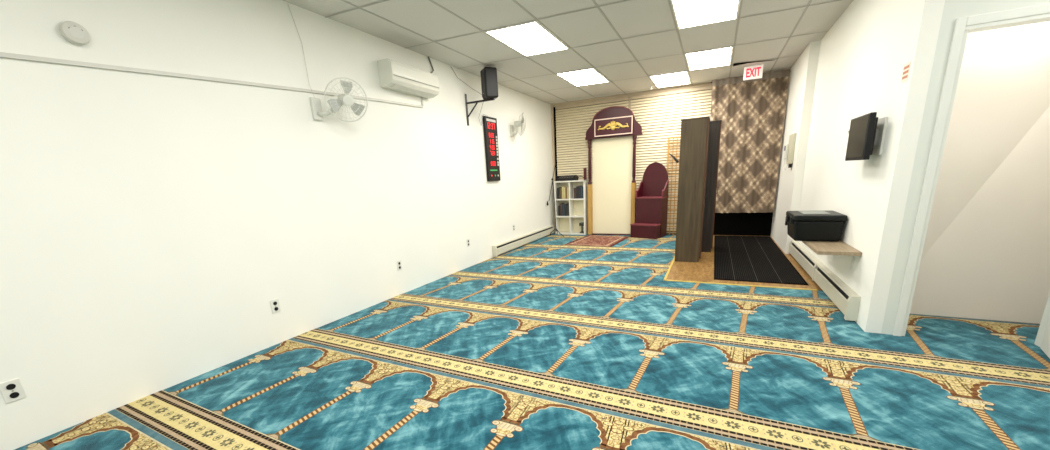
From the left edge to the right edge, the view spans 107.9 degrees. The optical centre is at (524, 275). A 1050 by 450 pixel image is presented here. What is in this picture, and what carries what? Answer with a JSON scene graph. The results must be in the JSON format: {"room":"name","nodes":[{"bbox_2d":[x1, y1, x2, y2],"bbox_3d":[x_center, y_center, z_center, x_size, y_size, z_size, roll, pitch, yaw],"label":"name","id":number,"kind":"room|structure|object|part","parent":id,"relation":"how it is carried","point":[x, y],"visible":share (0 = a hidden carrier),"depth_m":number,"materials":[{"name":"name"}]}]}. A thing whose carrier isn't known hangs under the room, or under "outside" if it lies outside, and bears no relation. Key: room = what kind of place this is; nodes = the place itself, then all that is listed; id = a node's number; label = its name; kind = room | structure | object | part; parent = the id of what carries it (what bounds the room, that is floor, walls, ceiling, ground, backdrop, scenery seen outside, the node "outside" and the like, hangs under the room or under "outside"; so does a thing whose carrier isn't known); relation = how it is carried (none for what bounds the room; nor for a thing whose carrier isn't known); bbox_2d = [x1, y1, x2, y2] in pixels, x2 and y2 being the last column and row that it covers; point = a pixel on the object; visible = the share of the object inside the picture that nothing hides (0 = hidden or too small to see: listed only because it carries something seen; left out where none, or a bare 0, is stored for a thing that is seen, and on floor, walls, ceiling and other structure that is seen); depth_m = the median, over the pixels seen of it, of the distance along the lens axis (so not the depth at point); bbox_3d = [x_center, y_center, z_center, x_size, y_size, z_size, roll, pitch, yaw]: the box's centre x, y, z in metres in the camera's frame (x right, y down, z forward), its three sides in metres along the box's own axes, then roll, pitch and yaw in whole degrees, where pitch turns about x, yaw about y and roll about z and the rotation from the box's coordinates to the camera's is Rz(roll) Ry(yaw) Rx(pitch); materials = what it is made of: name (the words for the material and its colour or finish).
{"room":"mosque","nodes":[
{"label":"mosque","id":0,"kind":"room"},
{"bbox_2d":[0,0,554,449],"bbox_3d":[-1.857,-1.145,4.180,0.120,3.065,11.450,4,16,26],"label":"wall","id":1,"kind":"structure","parent":0,"point":[151,225],"depth_m":2.91,"materials":[{"name":"white paint"}]},
{"bbox_2d":[0,378,26,403],"bbox_3d":[-2.882,0.650,2.149,0.008,0.120,0.074,4,16,26],"label":"wall outlet","id":2,"kind":"object","parent":1,"relation":"attached to","point":[12,390],"visible":1,"depth_m":2.15,"materials":[{"name":"white plastic"}]},
{"bbox_2d":[6,384,15,389],"bbox_3d":[-2.880,0.625,2.141,0.003,0.034,0.033,4,16,26],"label":"socket","id":3,"kind":"object","parent":2,"relation":"attached to","point":[8,386],"depth_m":2.14,"materials":[{"name":"black plastic"}]},
{"bbox_2d":[10,392,18,397],"bbox_3d":[-2.878,0.675,2.154,0.003,0.034,0.033,4,16,26],"label":"socket","id":4,"kind":"object","parent":2,"relation":"attached to","point":[12,394],"depth_m":2.15,"materials":[{"name":"black plastic"}]},
{"bbox_2d":[59,21,89,44],"bbox_3d":[-2.662,-1.434,2.262,0.045,0.122,0.122,4,16,26],"label":"smoke detector","id":5,"kind":"object","parent":1,"relation":"attached to","point":[73,32],"visible":1,"depth_m":2.25,"materials":[{"name":"white plastic"}]},
{"bbox_2d":[0,52,423,107],"bbox_3d":[-2.761,-1.216,2.119,0.017,0.592,6.684,4,16,26],"label":"cable raceway","id":6,"kind":"object","parent":1,"relation":"attached to","point":[2,54],"visible":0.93,"depth_m":2.63,"materials":[{"name":"white plastic"}]},
{"bbox_2d":[270,299,280,313],"bbox_3d":[-2.241,0.277,3.433,0.008,0.120,0.074,4,16,26],"label":"wall outlet","id":7,"kind":"object","parent":1,"relation":"attached to","point":[275,306],"visible":1,"depth_m":3.43,"materials":[{"name":"white plastic"}]},
{"bbox_2d":[310,77,367,121],"bbox_3d":[-1.785,-1.688,3.689,0.502,0.388,0.229,-13,17,-35],"label":"wall fan","id":8,"kind":"object","parent":1,"relation":"attached to","point":[345,99],"visible":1,"depth_m":3.65,"materials":[{"name":"grey plastic"}]},
{"bbox_3d":[-1.993,-1.591,3.656,0.029,0.200,0.100,4,16,26],"label":"wall plate","id":9,"kind":"part","parent":8,"relation":"part of","materials":[{"name":"grey plastic"}]},
{"bbox_3d":[-1.865,-1.629,3.693,0.272,0.181,0.083,-12,17,-33],"label":"arm","id":10,"kind":"part","parent":8,"relation":"part of","materials":[{"name":"grey plastic"}]},
{"bbox_3d":[-1.807,-1.619,3.662,0.151,0.130,0.025,-10,16,-25],"label":"blade","id":11,"kind":"part","parent":8,"relation":"part of","materials":[{"name":"grey plastic"}]},
{"bbox_2d":[325,78,366,120],"bbox_3d":[-1.711,-1.688,3.676,0.384,0.374,0.121,-13,18,-36],"label":"grille","id":12,"kind":"object","parent":8,"relation":"attached to","point":[345,99],"depth_m":3.66,"materials":[{"name":"grey plastic"}]},
{"bbox_3d":[-1.712,-1.783,3.660,0.043,0.132,0.124,7,17,35],"label":"blade","id":13,"kind":"part","parent":8,"relation":"part of","materials":[{"name":"grey plastic"}]},
{"bbox_3d":[-1.656,-1.643,3.779,0.146,0.117,0.057,-15,18,-38],"label":"blade","id":14,"kind":"part","parent":8,"relation":"part of","materials":[{"name":"grey plastic"}]},
{"bbox_2d":[396,260,401,270],"bbox_3d":[-1.570,-0.123,4.778,0.008,0.120,0.074,4,16,26],"label":"wall outlet","id":15,"kind":"object","parent":1,"relation":"attached to","point":[399,265],"visible":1,"depth_m":4.77,"materials":[{"name":"white plastic"}]},
{"bbox_2d":[377,58,439,98],"bbox_3d":[-1.376,-2.361,4.625,0.208,0.285,0.830,4,16,26],"label":"air conditioner","id":16,"kind":"object","parent":1,"relation":"attached to","point":[393,75],"visible":1,"depth_m":4.46,"materials":[{"name":"white plastic"}]},
{"bbox_2d":[465,94,494,125],"bbox_3d":[-0.669,-2.516,5.744,0.499,0.450,0.040,4,16,26],"label":"bracket","id":17,"kind":"object","parent":1,"relation":"attached to","point":[490,99],"visible":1,"depth_m":5.79,"materials":[{"name":"black metal"}]},
{"bbox_3d":[-0.888,-2.531,5.849,0.011,0.450,0.040,4,16,26],"label":"wall plate","id":18,"kind":"part","parent":17,"relation":"part of","materials":[{"name":"black metal"}]},
{"bbox_3d":[-0.668,-2.605,5.718,0.488,0.025,0.030,4,16,26],"label":"arm","id":19,"kind":"part","parent":17,"relation":"part of","materials":[{"name":"black metal"}]},
{"bbox_2d":[480,67,497,98],"bbox_3d":[-0.522,-2.801,5.591,0.200,0.400,0.210,-8,15,-20],"label":"loudspeaker","id":20,"kind":"object","parent":17,"relation":"on","point":[489,84],"visible":0.96,"depth_m":5.50,"materials":[{"name":"black plastic"}]},
{"bbox_2d":[480,68,485,97],"bbox_3d":[-0.609,-2.796,5.557,0.010,0.355,0.184,-8,15,-20],"label":"grille","id":21,"kind":"object","parent":20,"relation":"attached to","point":[483,72],"depth_m":5.52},
{"bbox_2d":[482,116,499,180],"bbox_3d":[-0.565,-2.149,6.537,0.046,1.040,0.400,4,16,26],"label":"board","id":22,"kind":"object","parent":1,"relation":"attached to","point":[489,123],"visible":1,"depth_m":6.49,"materials":[{"name":"black plastic"}]},
{"bbox_2d":[510,112,525,136],"bbox_3d":[-0.068,-2.808,7.115,0.347,0.413,0.291,8,18,37],"label":"wall fan","id":23,"kind":"object","parent":1,"relation":"attached to","point":[518,123],"visible":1,"depth_m":7.08,"materials":[{"name":"grey plastic"}]},
{"bbox_3d":[-0.240,-2.706,7.158,0.029,0.200,0.100,4,16,26],"label":"wall plate","id":24,"kind":"part","parent":23,"relation":"part of","materials":[{"name":"grey plastic"}]},
{"bbox_3d":[-0.142,-2.811,7.089,0.127,0.113,0.109,-5,14,-7],"label":"motor","id":25,"kind":"part","parent":23,"relation":"part of","materials":[{"name":"grey plastic"}]},
{"bbox_2d":[518,112,524,135],"bbox_3d":[-0.077,-2.804,7.102,0.120,0.413,0.418,-5,14,-9],"label":"grille","id":26,"kind":"object","parent":23,"relation":"attached to","point":[520,123],"depth_m":7.05,"materials":[{"name":"grey plastic"}]},
{"bbox_2d":[492,225,554,256],"bbox_3d":[0.064,-0.771,8.021,0.076,0.198,2.840,4,16,26],"label":"baseboard heater","id":27,"kind":"object","parent":1,"relation":"attached to","point":[508,245],"visible":0.98,"depth_m":7.65,"materials":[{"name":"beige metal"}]},
{"bbox_2d":[283,0,852,103],"bbox_3d":[0.985,-2.383,2.487,6.500,0.080,11.530,4,16,26],"label":"ceiling","id":28,"kind":"structure","parent":0,"point":[632,18],"depth_m":4.57,"materials":[{"name":"tile"}]},
{"bbox_2d":[288,5,313,95],"bbox_3d":[-2.042,-2.037,3.492,0.022,0.751,0.095,5,16,27],"label":"cord","id":29,"kind":"object","parent":28,"relation":"hanging from","point":[288,5],"visible":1,"depth_m":3.51,"materials":[{"name":"white plastic"}]},
{"bbox_2d":[485,21,569,56],"bbox_3d":[0.062,-2.824,4.599,0.610,0.011,1.109,4,16,26],"label":"recessed light","id":30,"kind":"object","parent":28,"relation":"in","point":[529,38],"visible":1,"depth_m":4.52,"materials":[{"name":"white plastic"}]},
{"bbox_2d":[325,0,839,101],"bbox_3d":[0.983,-2.340,2.489,6.300,0.005,11.310,4,16,26],"label":"grid","id":31,"kind":"object","parent":28,"relation":"attached to","point":[593,1],"visible":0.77,"depth_m":4.54,"materials":[{"name":"white metal"}]},
{"bbox_2d":[556,68,609,86],"bbox_3d":[1.005,-3.354,6.492,0.610,0.011,1.109,4,16,26],"label":"recessed light","id":32,"kind":"object","parent":28,"relation":"in","point":[589,76],"visible":1,"depth_m":6.44,"materials":[{"name":"white plastic"}]},
{"bbox_2d":[649,71,690,87],"bbox_3d":[2.663,-3.561,6.967,0.610,0.011,1.109,4,16,26],"label":"recessed light","id":33,"kind":"object","parent":28,"relation":"in","point":[678,78],"visible":1,"depth_m":6.91,"materials":[{"name":"white plastic"}]},
{"bbox_2d":[670,0,739,28],"bbox_3d":[1.843,-2.737,3.891,0.610,0.011,1.109,4,16,26],"label":"recessed light","id":34,"kind":"object","parent":28,"relation":"in","point":[687,13],"visible":1,"depth_m":4.01,"materials":[{"name":"white plastic"}]},
{"bbox_2d":[685,46,732,70],"bbox_3d":[2.786,-3.267,5.784,0.610,0.011,1.109,4,16,26],"label":"recessed light","id":35,"kind":"object","parent":28,"relation":"in","point":[718,57],"visible":1,"depth_m":5.72,"materials":[{"name":"white plastic"}]},
{"bbox_2d":[743,64,762,80],"bbox_3d":[3.743,-3.335,6.269,0.270,0.214,0.055,4,16,26],"label":"exit sign","id":36,"kind":"object","parent":28,"relation":"hanging from","point":[755,71],"visible":1,"depth_m":6.25,"materials":[{"name":"white plastic"}]},
{"bbox_2d":[733,60,772,65],"bbox_3d":[3.622,-3.375,6.044,0.580,0.001,0.210,4,16,26],"label":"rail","id":37,"kind":"structure","parent":28,"relation":"attached to","point":[734,64],"depth_m":6.08,"materials":[{"name":"black metal"}]},
{"bbox_2d":[551,82,711,233],"bbox_3d":[2.180,-2.386,8.421,3.340,2.955,0.070,4,16,26],"label":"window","id":38,"kind":"structure","parent":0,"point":[553,111],"depth_m":8.37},
{"bbox_2d":[555,97,628,183],"bbox_3d":[1.511,-2.410,8.722,1.645,2.860,0.055,4,16,26],"label":"window blind","id":39,"kind":"object","parent":38,"relation":"attached to","point":[572,124],"visible":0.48,"depth_m":8.70,"materials":[{"name":"beige plastic"}]},
{"bbox_2d":[631,85,711,232],"bbox_3d":[2.981,-2.307,8.018,1.530,2.860,0.055,4,16,26],"label":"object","id":40,"kind":"object","parent":38,"relation":"attached to","point":[660,117],"visible":0.27,"depth_m":7.90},
{"bbox_2d":[666,235,822,290],"bbox_3d":[3.362,-0.347,6.170,1.655,0.015,3.830,4,16,26],"label":"floor","id":41,"kind":"structure","parent":0,"point":[703,270],"depth_m":5.08,"materials":[{"name":"brown wood"}]},
{"bbox_2d":[675,116,709,261],"bbox_3d":[2.528,-1.256,5.759,0.380,2.030,0.610,4,16,26],"label":"tall cabinet","id":42,"kind":"object","parent":41,"relation":"on","point":[694,138],"visible":1,"depth_m":5.49,"materials":[{"name":"brown wood"}]},
{"bbox_3d":[2.668,-1.264,5.688,0.020,1.946,0.592,4,16,26],"label":"door","id":43,"kind":"part","parent":42,"relation":"part of","materials":[{"name":"brown wood"}]},
{"bbox_2d":[701,120,721,251],"bbox_3d":[3.036,-1.454,6.395,0.352,2.050,0.610,4,16,26],"label":"tall cabinet","id":44,"kind":"object","parent":41,"relation":"on","point":[715,126],"visible":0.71,"depth_m":6.09,"materials":[{"name":"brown wood"}]},
{"bbox_3d":[3.164,-1.463,6.330,0.020,1.966,0.592,4,16,26],"label":"door","id":45,"kind":"part","parent":44,"relation":"part of","materials":[{"name":"brown wood"}]},
{"bbox_2d":[663,256,817,290],"bbox_3d":[3.297,-0.347,6.166,1.590,0.016,3.832,4,16,26],"label":"trim","id":46,"kind":"structure","parent":41,"relation":"attached to","point":[672,262],"depth_m":4.57,"materials":[{"name":"brown wood"}]},
{"bbox_2d":[714,235,807,284],"bbox_3d":[3.564,-0.356,6.107,0.970,0.011,3.580,4,16,26],"label":"entrance mat","id":47,"kind":"object","parent":41,"relation":"on","point":[736,258],"visible":1,"depth_m":5.50,"materials":[{"name":"black rubber"}]},
{"bbox_2d":[711,69,790,212],"bbox_3d":[4.039,-2.381,7.073,1.230,2.421,0.097,4,16,26],"label":"curtain","id":48,"kind":"object","parent":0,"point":[751,113],"visible":0.82,"depth_m":7.00,"materials":[{"name":"fabric"}]},
{"bbox_2d":[771,40,820,253],"bbox_3d":[4.472,-2.018,6.324,0.220,3.065,1.830,4,16,26],"label":"wall","id":49,"kind":"structure","parent":0,"point":[802,78],"depth_m":5.79,"materials":[{"name":"white paint"}]},
{"bbox_2d":[783,133,796,168],"bbox_3d":[4.132,-1.930,5.982,0.084,0.524,0.400,4,16,26],"label":"intercom","id":50,"kind":"object","parent":49,"relation":"attached to","point":[789,149],"visible":1,"depth_m":5.92,"materials":[{"name":"beige plastic"}]},
{"bbox_2d":[798,0,944,333],"bbox_3d":[3.423,-1.400,4.105,0.100,3.065,3.230,4,16,26],"label":"wall","id":51,"kind":"structure","parent":0,"point":[863,56],"depth_m":3.21,"materials":[{"name":"white paint"}]},
{"bbox_2d":[788,239,860,320],"bbox_3d":[3.454,-0.080,4.569,0.076,0.218,3.000,4,16,26],"label":"baseboard heater","id":52,"kind":"object","parent":51,"relation":"attached to","point":[840,293],"visible":0.94,"depth_m":3.89,"materials":[{"name":"white metal"}]},
{"bbox_3d":[3.483,-0.081,4.554,0.011,0.205,2.940,4,16,26],"label":"panel","id":53,"kind":"part","parent":52,"relation":"part of","materials":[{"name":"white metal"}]},
{"bbox_2d":[802,240,861,269],"bbox_3d":[2.955,-0.231,3.773,0.309,0.192,0.980,4,16,26],"label":"wall shelf","id":54,"kind":"object","parent":51,"relation":"attached to","point":[840,247],"visible":0.63,"depth_m":3.46,"materials":[{"name":"grey wood"}]},
{"bbox_2d":[785,210,847,241],"bbox_3d":[2.982,-0.520,3.964,0.437,0.268,0.515,4,16,26],"label":"case","id":55,"kind":"object","parent":54,"relation":"on","point":[827,226],"visible":1,"depth_m":3.78,"materials":[{"name":"black plastic"}]},
{"bbox_3d":[2.969,-0.645,3.927,0.220,0.006,0.300,4,16,26],"label":"lid panel","id":56,"kind":"part","parent":55,"relation":"part of","materials":[{"name":"black plastic"}]},
{"bbox_2d":[787,218,843,241],"bbox_3d":[2.986,-0.487,3.963,0.400,0.205,0.460,4,16,26],"label":"tub","id":57,"kind":"object","parent":55,"relation":"in","point":[827,230],"depth_m":3.77,"materials":[{"name":"black plastic"}]},
{"bbox_3d":[2.978,-0.614,3.931,0.427,0.057,0.500,4,16,26],"label":"lid","id":58,"kind":"part","parent":55,"relation":"part of","materials":[{"name":"black plastic"}]},
{"bbox_2d":[845,112,887,160],"bbox_3d":[2.831,-1.140,3.175,0.132,0.350,0.526,4,16,26],"label":"monitor","id":59,"kind":"object","parent":51,"relation":"attached to","point":[867,132],"visible":1,"depth_m":3.04,"materials":[{"name":"black plastic"}]},
{"bbox_3d":[2.847,-1.130,3.132,0.064,0.120,0.140,4,16,26],"label":"bracket arm","id":60,"kind":"part","parent":59,"relation":"part of","materials":[{"name":"silver metal"}]},
{"bbox_3d":[2.867,-1.127,3.117,0.015,0.280,0.310,4,16,26],"label":"mount plate","id":61,"kind":"part","parent":59,"relation":"part of","materials":[{"name":"white plastic"}]},
{"bbox_2d":[901,61,910,82],"bbox_3d":[2.700,-1.439,2.709,0.003,0.120,0.110,4,16,26],"label":"sticker","id":62,"kind":"object","parent":51,"relation":"attached to","point":[906,69],"visible":1,"depth_m":2.71,"materials":[{"name":"white paper"}]},
{"bbox_2d":[902,64,909,79],"bbox_3d":[2.700,-1.440,2.710,0.001,0.082,0.090,4,16,26],"label":"print","id":63,"kind":"object","parent":62,"relation":"attached to","point":[906,69],"depth_m":2.71},
{"bbox_2d":[881,0,1049,346],"bbox_3d":[3.485,-0.968,2.393,1.540,3.065,0.100,4,16,26],"label":"wall","id":64,"kind":"structure","parent":0,"point":[953,9],"depth_m":2.66,"materials":[{"name":"white paint"}]},
{"bbox_2d":[893,3,1049,335],"bbox_3d":[3.259,-0.576,2.605,0.860,2.215,0.118,4,16,26],"label":"trim","id":65,"kind":"structure","parent":64,"relation":"attached to","point":[1037,13],"depth_m":2.61,"materials":[{"name":"white wood"}]},
{"bbox_2d":[1040,318,1049,357],"bbox_3d":[3.347,-0.422,2.106,0.120,2.105,0.740,10,19,40],"label":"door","id":66,"kind":"structure","parent":64,"relation":"in","point":[1045,346],"depth_m":2.60,"materials":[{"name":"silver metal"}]},
{"bbox_2d":[910,107,1049,323],"bbox_3d":[3.804,-1.107,2.875,1.398,3.065,0.080,4,16,26],"label":"wall","id":67,"kind":"structure","parent":0,"point":[992,262],"depth_m":3.07,"materials":[{"name":"paint"}]},
{"bbox_2d":[921,21,1049,258],"bbox_3d":[3.643,-0.993,2.733,1.438,3.100,0.376,4,16,26],"label":"wall","id":68,"kind":"structure","parent":67,"relation":"attached to","point":[1003,87],"depth_m":2.84,"materials":[{"name":"paint"}]},
{"bbox_3d":[1.182,0.555,3.327,6.500,0.110,11.730,4,16,26],"label":"floor","id":69,"kind":"structure","parent":0,"visible":0},
{"bbox_2d":[14,233,1049,449],"bbox_3d":[1.127,0.515,3.205,6.300,0.003,11.290,4,16,26],"label":"carpet","id":70,"kind":"object","parent":69,"relation":"on","point":[545,343],"visible":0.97,"depth_m":2.59,"materials":[{"name":"blue carpet"}]},
{"bbox_2d":[547,167,563,235],"bbox_3d":[0.676,-1.683,8.670,0.248,1.598,0.419,-8,15,-18],"label":"microphone stand","id":71,"kind":"object","parent":70,"relation":"on","point":[552,179],"visible":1,"depth_m":8.76,"materials":[{"name":"black metal"}]},
{"bbox_2d":[554,180,587,234],"bbox_3d":[1.087,-1.585,8.954,0.735,1.235,0.260,4,16,26],"label":"bookcase","id":72,"kind":"object","parent":70,"relation":"on","point":[578,208],"visible":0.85,"depth_m":8.98,"materials":[{"name":"white wood"}]},
{"bbox_3d":[0.769,-1.608,9.105,0.030,1.235,0.260,4,16,26],"label":"panel","id":73,"kind":"part","parent":72,"relation":"part of","materials":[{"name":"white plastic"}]},
{"bbox_2d":[560,203,564,215],"bbox_3d":[0.887,-1.560,9.048,0.050,0.290,0.170,4,16,26],"label":"book","id":74,"kind":"object","parent":72,"relation":"on","point":[561,207],"visible":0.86,"depth_m":8.98,"materials":[{"name":"paper"}]},
{"bbox_2d":[556,175,577,180],"bbox_3d":[0.979,-2.245,8.811,0.460,0.120,0.220,5,16,28],"label":"mixer","id":75,"kind":"object","parent":72,"relation":"on","point":[564,177],"visible":0.98,"depth_m":8.75,"materials":[{"name":"black plastic"}]},
{"bbox_3d":[1.056,-2.167,8.805,0.675,0.028,0.252,4,16,26],"label":"shelf","id":76,"kind":"part","parent":72,"relation":"part of","materials":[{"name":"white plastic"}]},
{"bbox_3d":[1.077,-1.776,8.904,0.675,0.028,0.252,4,16,26],"label":"shelf","id":77,"kind":"part","parent":72,"relation":"part of","materials":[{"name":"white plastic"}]},
{"bbox_3d":[1.096,-1.393,9.002,0.675,0.028,0.252,4,16,26],"label":"shelf","id":78,"kind":"part","parent":72,"relation":"part of","materials":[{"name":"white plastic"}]},
{"bbox_3d":[1.117,-1.001,9.101,0.675,0.028,0.252,4,16,26],"label":"shelf","id":79,"kind":"part","parent":72,"relation":"part of","materials":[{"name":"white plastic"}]},
{"bbox_3d":[1.140,-1.616,9.061,0.675,1.175,0.012,4,16,26],"label":"panel","id":80,"kind":"part","parent":72,"relation":"part of","materials":[{"name":"white wood"}]},
{"bbox_2d":[578,186,581,197],"bbox_3d":[1.269,-1.910,8.760,0.050,0.280,0.170,4,16,26],"label":"book","id":81,"kind":"object","parent":72,"relation":"on","point":[579,189],"visible":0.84,"depth_m":8.69,"materials":[{"name":"blue paper"}]},
{"bbox_2d":[579,223,583,232],"bbox_3d":[1.334,-1.113,8.928,0.120,0.230,0.110,4,16,26],"label":"stand","id":82,"kind":"object","parent":72,"relation":"on","point":[580,224],"visible":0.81,"depth_m":8.90,"materials":[{"name":"black metal"}]},
{"bbox_2d":[583,168,586,179],"bbox_3d":[1.330,-2.242,8.453,0.050,0.254,0.080,4,16,26],"label":"post","id":83,"kind":"object","parent":72,"relation":"on","point":[584,169],"visible":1,"depth_m":8.43,"materials":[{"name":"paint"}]},
{"bbox_3d":[1.404,-1.563,8.802,0.030,1.235,0.260,4,16,26],"label":"panel","id":84,"kind":"part","parent":72,"relation":"part of","materials":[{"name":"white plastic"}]},
{"bbox_2d":[564,235,629,247],"bbox_3d":[1.532,-0.727,7.982,0.960,0.010,1.376,6,17,30],"label":"rug","id":85,"kind":"object","parent":70,"relation":"on","point":[589,240],"visible":1,"depth_m":7.88,"materials":[{"name":"red fabric"}]},
{"bbox_2d":[585,106,642,234],"bbox_3d":[1.907,-2.218,8.305,1.200,2.695,0.230,4,16,26],"label":"niche","id":86,"kind":"object","parent":70,"relation":"on","point":[613,131],"visible":0.98,"depth_m":8.36,"materials":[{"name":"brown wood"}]},
{"bbox_3d":[1.931,-1.966,8.479,0.875,2.120,0.030,4,16,26],"label":"panel","id":87,"kind":"part","parent":86,"relation":"part of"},
{"bbox_3d":[1.833,-3.398,7.980,0.889,0.243,0.024,4,16,26],"label":"dome moulding","id":88,"kind":"part","parent":86,"relation":"part of","materials":[{"name":"red wood"}]},
{"bbox_2d":[630,162,668,238],"bbox_3d":[2.602,-1.570,7.975,0.610,1.535,0.512,10,19,41],"label":"pulpit","id":89,"kind":"object","parent":70,"relation":"on","point":[651,195],"visible":1,"depth_m":7.99,"materials":[{"name":"red paint"}]},
{"bbox_3d":[2.446,-1.837,8.180,0.024,0.312,0.250,10,19,41],"label":"arm panel","id":90,"kind":"part","parent":89,"relation":"part of","materials":[{"name":"red paint"}]},
{"bbox_3d":[2.669,-1.636,8.033,0.584,0.028,0.312,10,19,41],"label":"seat","id":91,"kind":"part","parent":89,"relation":"part of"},
{"bbox_3d":[2.740,-2.024,8.046,0.560,0.705,0.030,10,19,41],"label":"backrest","id":92,"kind":"part","parent":89,"relation":"part of","materials":[{"name":"red paint"}]},
{"bbox_3d":[2.871,-1.765,7.807,0.024,0.312,0.250,10,19,41],"label":"arm panel","id":93,"kind":"part","parent":89,"relation":"part of","materials":[{"name":"red paint"}]},
{"bbox_2d":[667,136,680,234],"bbox_3d":[3.164,-1.832,7.948,0.430,2.000,0.030,4,16,26],"label":"trellis","id":94,"kind":"object","parent":70,"relation":"on","point":[677,137],"visible":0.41,"depth_m":7.93,"materials":[{"name":"brown wood"}]},
{"bbox_3d":[2.984,-1.845,8.034,0.030,2.000,0.030,4,16,26],"label":"post","id":95,"kind":"part","parent":94,"relation":"part of","materials":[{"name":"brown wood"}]},
{"bbox_3d":[4.220,-3.306,7.154,1.110,0.755,0.040,4,16,26],"label":"wall","id":96,"kind":"structure","parent":0,"visible":0},
{"bbox_2d":[713,212,772,235],"bbox_3d":[4.285,-1.871,7.500,1.110,2.200,0.080,4,16,26],"label":"door","id":97,"kind":"structure","parent":96,"relation":"in","point":[745,224],"depth_m":7.68,"materials":[{"name":"black plastic"}]}
]}

